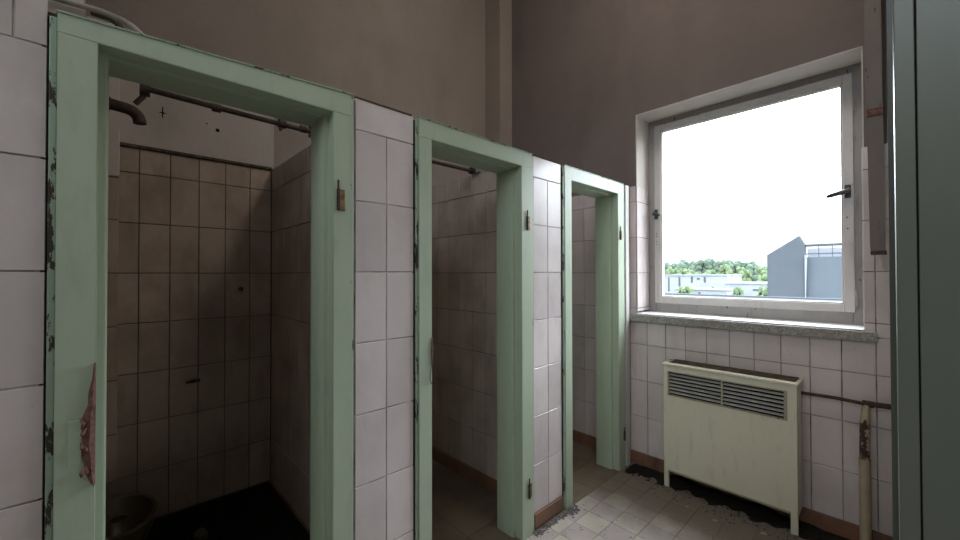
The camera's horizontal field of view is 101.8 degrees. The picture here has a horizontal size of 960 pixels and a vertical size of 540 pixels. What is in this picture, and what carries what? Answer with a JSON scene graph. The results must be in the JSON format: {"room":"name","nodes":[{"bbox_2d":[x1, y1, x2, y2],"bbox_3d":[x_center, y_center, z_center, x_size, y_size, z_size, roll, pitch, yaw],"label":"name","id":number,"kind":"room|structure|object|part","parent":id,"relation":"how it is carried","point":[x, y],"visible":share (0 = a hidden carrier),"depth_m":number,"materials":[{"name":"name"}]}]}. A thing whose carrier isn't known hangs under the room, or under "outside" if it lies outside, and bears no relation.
{"room":"public restroom","nodes":[
{"label":"public restroom","id":0,"kind":"room"},
{"bbox_2d":[48,0,85,17],"bbox_3d":[-1.533,-1.637,0.496,1.460,2.050,0.075,0,-1,-43],"label":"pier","id":1,"kind":"object","parent":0,"point":[52,5],"visible":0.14,"depth_m":0.94,"materials":[{"name":"beige paint"}]},
{"bbox_2d":[86,0,485,519],"bbox_3d":[-1.394,-0.593,2.337,4.200,4.100,0.140,0,-1,-43],"label":"wall","id":2,"kind":"structure","parent":0,"point":[195,181],"depth_m":2.19,"materials":[{"name":"paint"}]},
{"bbox_2d":[86,16,119,483],"bbox_3d":[-1.771,-0.083,1.826,0.116,2.130,0.115,0,-1,-43],"label":"chase","id":3,"kind":"object","parent":2,"relation":"attached to","point":[114,83],"visible":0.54,"depth_m":1.81,"materials":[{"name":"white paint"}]},
{"bbox_2d":[186,378,199,383],"bbox_3d":[-1.532,0.592,2.080,0.061,0.021,0.041,0,-1,-43],"label":"soap holder","id":4,"kind":"object","parent":2,"relation":"attached to","point":[195,380],"visible":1,"depth_m":2.07,"materials":[{"name":"metal"}]},
{"bbox_2d":[485,0,511,171],"bbox_3d":[0.173,-1.613,3.627,0.161,2.040,0.192,0,-1,-43],"label":"chase","id":5,"kind":"object","parent":2,"relation":"attached to","point":[498,13],"visible":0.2,"depth_m":3.56,"materials":[{"name":"paint"}]},
{"bbox_2d":[269,145,310,534],"bbox_3d":[-0.847,0.368,1.967,0.082,1.968,1.159,0,-1,-43],"label":"wall","id":6,"kind":"structure","parent":0,"point":[291,180],"depth_m":2.09,"materials":[{"name":"tile"}]},
{"bbox_2d":[133,84,480,174],"bbox_3d":[-0.602,-0.627,1.937,1.677,0.097,0.073,0,-1,-43],"label":"pipe","id":7,"kind":"object","parent":6,"relation":"attached to","point":[144,90],"visible":0.69,"depth_m":1.57,"materials":[{"name":"metal"}]},
{"bbox_3d":[-0.042,-0.628,2.465,0.027,0.043,0.073,0,-1,-43],"label":"valve knob","id":8,"kind":"part","parent":7,"relation":"part of","materials":[{"name":"black plastic"}]},
{"bbox_2d":[0,0,630,539],"bbox_3d":[-0.504,0.369,1.385,4.200,1.953,0.158,0,-1,-43],"label":"wall partition","id":9,"kind":"structure","parent":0,"point":[383,135],"depth_m":1.39,"materials":[{"name":"tile"}]},
{"bbox_2d":[42,9,353,539],"bbox_3d":[-0.740,0.366,1.147,0.718,1.948,0.184,0,-1,-43],"label":"door frame","id":10,"kind":"structure","parent":9,"relation":"in","point":[83,52],"depth_m":0.95,"materials":[{"name":"green paint"}]},
{"bbox_2d":[53,0,142,33],"bbox_3d":[-1.266,-0.627,0.695,1.032,0.076,0.060,0,-1,-43],"label":"pipe","id":11,"kind":"object","parent":10,"relation":"on","point":[117,20],"visible":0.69,"depth_m":0.98,"materials":[{"name":"metal"}]},
{"bbox_2d":[411,116,533,539],"bbox_3d":[-0.035,0.372,1.818,0.731,1.948,0.175,0,-1,-43],"label":"door frame","id":12,"kind":"structure","parent":9,"relation":"in","point":[513,167],"depth_m":1.95,"materials":[{"name":"green paint"}]},
{"bbox_2d":[561,164,629,508],"bbox_3d":[0.705,0.379,2.517,0.788,1.950,0.175,0,-1,-43],"label":"door frame","id":13,"kind":"structure","parent":9,"relation":"in","point":[611,197],"depth_m":2.65,"materials":[{"name":"green paint"}]},
{"bbox_2d":[432,171,496,495],"bbox_3d":[-0.130,0.374,2.643,0.082,1.968,1.159,0,-1,-43],"label":"wall","id":14,"kind":"structure","parent":0,"point":[464,242],"depth_m":2.56,"materials":[{"name":"tile"}]},
{"bbox_2d":[432,441,804,539],"bbox_3d":[0.226,1.382,0.530,4.300,0.105,4.915,0,-1,-43],"label":"floor","id":15,"kind":"structure","parent":0,"point":[462,509],"depth_m":2.15,"materials":[{"name":"tile"}]},
{"bbox_2d":[146,482,309,539],"bbox_3d":[-1.165,1.307,1.666,0.785,0.085,1.135,0,-1,-43],"label":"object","id":16,"kind":"structure","parent":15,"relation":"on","point":[259,512],"depth_m":1.97,"materials":[{"name":"black"}]},
{"bbox_2d":[105,493,156,539],"bbox_3d":[-1.528,1.154,1.649,0.243,0.302,0.526,0,-1,-43],"label":"toilet bowl","id":17,"kind":"object","parent":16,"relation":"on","point":[128,516],"visible":0.74,"depth_m":1.69,"materials":[{"name":"ceramic"}]},
{"bbox_2d":[109,495,127,522],"bbox_3d":[-1.634,1.101,1.761,0.090,0.098,0.219,0,-1,-43],"label":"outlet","id":18,"kind":"object","parent":17,"relation":"attached to","point":[119,514],"depth_m":1.69,"materials":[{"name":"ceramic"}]},
{"bbox_2d":[193,527,208,539],"bbox_3d":[-1.330,1.253,1.855,0.057,0.024,0.130,0,-1,-43],"label":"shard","id":19,"kind":"object","parent":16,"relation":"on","point":[202,533],"visible":1,"depth_m":1.84},
{"bbox_2d":[533,508,570,536],"bbox_3d":[0.399,1.344,2.081,0.326,0.009,0.058,0,-1,-43],"label":"crumbs","id":20,"kind":"object","parent":15,"relation":"on","point":[560,516],"visible":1,"depth_m":2.06,"materials":[{"name":"grey gravel"}]},
{"bbox_2d":[561,504,579,517],"bbox_3d":[0.496,1.344,2.174,0.134,0.012,0.117,0,-1,-10],"label":"crumbs","id":21,"kind":"object","parent":15,"relation":"on","point":[572,510],"visible":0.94,"depth_m":2.17,"materials":[{"name":"grey gravel"}]},
{"bbox_2d":[540,473,776,539],"bbox_3d":[0.971,1.341,1.817,1.153,0.005,1.168,0,-1,-43],"label":"scattered grit","id":22,"kind":"object","parent":15,"relation":"on","point":[629,473],"visible":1,"depth_m":2.08,"materials":[{"name":"grey gravel"}]},
{"bbox_2d":[662,359,802,535],"bbox_3d":[1.433,0.960,2.259,0.168,0.772,0.669,0,-1,-43],"label":"heater","id":23,"kind":"object","parent":15,"relation":"on","point":[736,431],"visible":1,"depth_m":2.17,"materials":[{"name":"beige metal"}]},
{"bbox_3d":[1.169,1.293,2.439,0.019,0.112,0.026,0,-1,-43],"label":"leg","id":24,"kind":"part","parent":23,"relation":"part of","materials":[{"name":"beige metal"}]},
{"bbox_3d":[1.376,0.700,2.218,0.017,0.152,0.592,0,-1,-43],"label":"grille frame","id":25,"kind":"part","parent":23,"relation":"part of","materials":[{"name":"beige metal"}]},
{"bbox_3d":[1.433,0.586,2.263,0.168,0.014,0.669,0,-1,-43],"label":"panel","id":26,"kind":"part","parent":23,"relation":"part of","materials":[{"name":"beige metal"}]},
{"bbox_3d":[1.600,1.287,1.982,0.019,0.112,0.030,0,-1,-43],"label":"leg","id":27,"kind":"part","parent":23,"relation":"part of","materials":[{"name":"beige metal"}]},
{"bbox_3d":[1.656,0.920,2.023,0.133,0.670,0.006,0,-1,-43],"label":"panel","id":28,"kind":"part","parent":23,"relation":"part of","materials":[{"name":"beige metal"}]},
{"bbox_2d":[624,463,849,539],"bbox_3d":[1.381,1.334,2.188,0.312,0.030,1.220,0,-1,-43],"label":"heap","id":29,"kind":"object","parent":15,"relation":"on","point":[756,512],"visible":0.98,"depth_m":2.22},
{"bbox_2d":[801,391,890,539],"bbox_3d":[1.814,0.982,1.903,0.042,0.720,0.380,0,-1,-43],"label":"pipe","id":30,"kind":"object","parent":15,"relation":"on","point":[865,516],"visible":0.95,"depth_m":1.86,"materials":[{"name":"metal"}]},
{"bbox_2d":[512,0,892,536],"bbox_3d":[1.910,-0.602,2.143,0.359,4.100,4.915,0,-1,-43],"label":"wall","id":31,"kind":"structure","parent":0,"point":[589,77],"depth_m":2.56,"materials":[{"name":"brown paint"}]},
{"bbox_2d":[573,430,892,539],"bbox_3d":[1.074,1.313,2.754,0.012,0.088,2.645,0,-1,-43],"label":"baseboard","id":32,"kind":"structure","parent":31,"relation":"attached to","point":[825,522],"depth_m":2.06,"materials":[{"name":"red tile"}]},
{"bbox_2d":[629,311,877,342],"bbox_3d":[1.551,0.325,2.388,0.235,0.057,1.244,0,-1,-43],"label":"window sill","id":33,"kind":"structure","parent":31,"relation":"attached to","point":[785,327],"depth_m":2.20,"materials":[{"name":"stone"}]},
{"bbox_2d":[648,63,863,324],"bbox_3d":[1.648,-0.399,2.477,0.160,1.392,1.137,0,-1,-43],"label":"window","id":34,"kind":"structure","parent":31,"relation":"in","point":[848,79],"depth_m":2.25,"materials":[{"name":"grey paint"}]},
{"bbox_3d":[1.923,-0.413,2.092,0.099,0.044,0.026,-1,-1,43],"label":"handle lever","id":35,"kind":"part","parent":34,"relation":"part of","materials":[{"name":"black plastic"}]},
{"bbox_3d":[1.960,-0.421,2.078,0.030,0.072,0.026,0,-1,-43],"label":"handle plate","id":36,"kind":"part","parent":34,"relation":"part of","materials":[{"name":"black plastic"}]},
{"bbox_2d":[864,0,886,254],"bbox_3d":[1.856,-1.363,1.841,0.160,2.584,0.068,0,-1,-43],"label":"duct","id":37,"kind":"object","parent":31,"relation":"attached to","point":[874,107],"visible":1,"depth_m":1.78,"materials":[{"name":"paint"},{"name":"iron"},{"name":"rust"}]},
{"bbox_3d":[-1.477,0.363,1.372,0.075,1.968,1.159,0,-1,-43],"label":"wall","id":38,"kind":"structure","parent":0,"visible":0},
{"bbox_2d":[109,97,146,125],"bbox_3d":[-1.431,-0.632,1.525,0.194,0.085,0.052,0,-1,-43],"label":"pipe","id":39,"kind":"object","parent":38,"relation":"attached to","point":[138,118],"visible":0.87,"depth_m":1.54,"materials":[{"name":"metal"}]},
{"bbox_3d":[1.538,-0.674,0.002,0.440,4.000,2.110,0,-1,-43],"label":"wall","id":40,"kind":"structure","parent":0,"visible":0},
{"bbox_2d":[886,0,959,539],"bbox_3d":[0.905,0.245,0.694,0.501,2.180,0.241,0,-1,-43],"label":"door","id":41,"kind":"structure","parent":40,"relation":"in","point":[923,36],"depth_m":0.58,"materials":[{"name":"grey paint"}]},
{"bbox_3d":[0.815,0.276,0.746,0.440,2.120,0.022,0,-1,-43],"label":"casing","id":42,"kind":"part","parent":41,"relation":"part of","materials":[{"name":"grey paint"}]},
{"label":"outside","id":43,"kind":"structure","parent":0,"visible":0},
{"bbox_3d":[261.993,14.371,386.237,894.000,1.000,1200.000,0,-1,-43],"label":"ground","id":44,"kind":"structure","parent":43,"visible":0},
{"bbox_2d":[664,262,676,269],"bbox_3d":[104.711,4.032,213.591,8.270,17.001,10.441,0,-1,-43],"label":"tree","id":45,"kind":"object","parent":44,"relation":"on","point":[666,265],"visible":0.37,"depth_m":212.43,"materials":[{"name":"green plant"}]},
{"bbox_2d":[664,267,678,273],"bbox_3d":[87.163,5.385,177.040,7.019,13.531,6.863,0,-1,-43],"label":"tree","id":46,"kind":"object","parent":44,"relation":"on","point":[669,270],"visible":0.37,"depth_m":175.96,"materials":[{"name":"green plant"}]},
{"bbox_2d":[676,259,688,270],"bbox_3d":[108.472,3.279,206.983,10.746,18.382,7.994,0,-1,-43],"label":"tree","id":47,"kind":"object","parent":44,"relation":"on","point":[683,264],"visible":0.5,"depth_m":204.84,"materials":[{"name":"green plant"}]},
{"bbox_2d":[676,285,694,293],"bbox_3d":[49.769,7.490,94.363,4.543,7.615,5.058,0,-1,-43],"label":"shrub","id":48,"kind":"object","parent":44,"relation":"on","point":[687,290],"visible":0.38,"depth_m":93.17,"materials":[{"name":"green plant"}]},
{"bbox_2d":[683,269,696,273],"bbox_3d":[94.080,5.767,173.899,8.082,12.658,6.961,0,-1,-43],"label":"tree","id":49,"kind":"object","parent":44,"relation":"on","point":[685,271],"visible":0.25,"depth_m":173.93,"materials":[{"name":"green plant"}]},
{"bbox_2d":[687,261,695,271],"bbox_3d":[112.321,3.700,204.832,10.079,17.462,7.995,0,-1,-43],"label":"tree","id":50,"kind":"object","parent":44,"relation":"on","point":[691,265],"visible":0.28,"depth_m":203.69,"materials":[{"name":"green plant"}]},
{"bbox_2d":[664,274,742,292],"bbox_3d":[67.409,6.389,118.213,15.400,10.100,17.400,0,-1,-43],"label":"building","id":51,"kind":"structure","parent":44,"relation":"on","point":[671,281],"depth_m":112.72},
{"bbox_2d":[674,287,732,294],"bbox_3d":[56.385,7.922,97.826,7.400,6.650,11.900,0,-1,-43],"label":"annex","id":52,"kind":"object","parent":44,"relation":"on","point":[717,291],"visible":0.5,"depth_m":93.99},
{"bbox_2d":[695,258,714,273],"bbox_3d":[115.530,3.072,199.312,11.417,18.609,8.683,0,-1,-43],"label":"tree","id":53,"kind":"object","parent":44,"relation":"on","point":[702,266],"visible":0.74,"depth_m":197.62,"materials":[{"name":"green plant"}]},
{"bbox_2d":[705,269,716,273],"bbox_3d":[98.571,5.859,167.721,7.851,12.339,6.864,0,-1,-43],"label":"tree","id":54,"kind":"object","parent":44,"relation":"on","point":[712,271],"visible":0.12,"depth_m":166.61,"materials":[{"name":"green plant"}]},
{"bbox_2d":[713,259,726,272],"bbox_3d":[120.677,3.461,194.373,10.539,17.687,7.736,0,-1,-43],"label":"tree","id":55,"kind":"object","parent":44,"relation":"on","point":[716,265],"visible":0.41,"depth_m":192.95,"materials":[{"name":"green plant"}]},
{"bbox_2d":[717,264,732,273],"bbox_3d":[101.768,4.737,162.998,6.349,14.490,7.545,0,-1,-43],"label":"tree","id":56,"kind":"object","parent":44,"relation":"on","point":[724,269],"visible":0.38,"depth_m":161.49,"materials":[{"name":"green plant"}]},
{"bbox_2d":[726,259,741,273],"bbox_3d":[124.367,3.498,191.212,8.505,17.530,11.533,0,-1,-43],"label":"tree","id":57,"kind":"object","parent":44,"relation":"on","point":[733,266],"visible":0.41,"depth_m":188.20,"materials":[{"name":"green plant"}]},
{"bbox_2d":[731,287,744,294],"bbox_3d":[58.303,7.502,88.051,2.726,7.420,3.034,0,-1,-43],"label":"shrub","id":58,"kind":"object","parent":44,"relation":"on","point":[739,291],"visible":0.34,"depth_m":87.39,"materials":[{"name":"green plant"}]},
{"bbox_2d":[736,266,751,281],"bbox_3d":[107.312,5.192,158.907,6.481,13.457,6.154,0,-1,-43],"label":"tree","id":59,"kind":"object","parent":44,"relation":"on","point":[746,273],"visible":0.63,"depth_m":157.06,"materials":[{"name":"green plant"}]},
{"bbox_2d":[724,282,766,295],"bbox_3d":[72.722,7.214,100.187,14.400,8.050,13.900,0,-1,-43],"label":"building","id":60,"kind":"structure","parent":44,"relation":"on","point":[749,288],"depth_m":96.88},
{"bbox_2d":[741,262,757,275],"bbox_3d":[129.005,4.115,187.003,10.917,16.161,8.095,0,-1,-43],"label":"tree","id":61,"kind":"object","parent":44,"relation":"on","point":[746,265],"visible":0.41,"depth_m":184.16,"materials":[{"name":"green plant"}]},
{"bbox_2d":[665,293,853,324],"bbox_3d":[12.150,6.043,15.904,22.200,8.860,24.200,0,-1,-43],"label":"flat roof","id":62,"kind":"structure","parent":44,"relation":"on","point":[666,294],"depth_m":24.96,"materials":[{"name":"concrete"}]},
{"bbox_2d":[752,266,766,281],"bbox_3d":[132.388,5.100,182.766,10.854,14.049,10.864,0,-1,-43],"label":"tree","id":63,"kind":"object","parent":44,"relation":"on","point":[755,276],"visible":0.13,"depth_m":180.90,"materials":[{"name":"green plant"}]},
{"bbox_2d":[755,285,766,295],"bbox_3d":[54.714,6.983,74.462,3.635,8.201,4.046,0,-1,-43],"label":"shrub","id":64,"kind":"object","parent":44,"relation":"on","point":[761,291],"visible":0.13,"depth_m":74.68,"materials":[{"name":"green plant"}]},
{"bbox_2d":[756,266,766,279],"bbox_3d":[119.994,5.163,164.122,7.392,13.575,6.248,0,-1,-43],"label":"tree","id":65,"kind":"object","parent":44,"relation":"on","point":[759,269],"visible":0.21,"depth_m":164.63,"materials":[{"name":"green plant"}]},
{"bbox_2d":[757,270,766,281],"bbox_3d":[113.096,5.873,153.503,6.407,11.926,6.446,0,-1,-43],"label":"tree","id":66,"kind":"object","parent":44,"relation":"on","point":[763,273],"visible":0.33,"depth_m":152.89,"materials":[{"name":"green plant"}]},
{"bbox_2d":[767,236,841,298],"bbox_3d":[48.275,3.221,48.714,12.250,15.050,18.100,0,-1,-43],"label":"slanted hall","id":67,"kind":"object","parent":44,"relation":"on","point":[790,273],"visible":0.32,"depth_m":48.74,"materials":[{"name":"grey sheet metal"}]},
{"bbox_3d":[45.584,-2.453,43.599,0.250,1.600,14.250,0,-1,-43],"label":"roof railing","id":68,"kind":"part","parent":67,"relation":"part of","materials":[{"name":"grey metal"}]}
]}

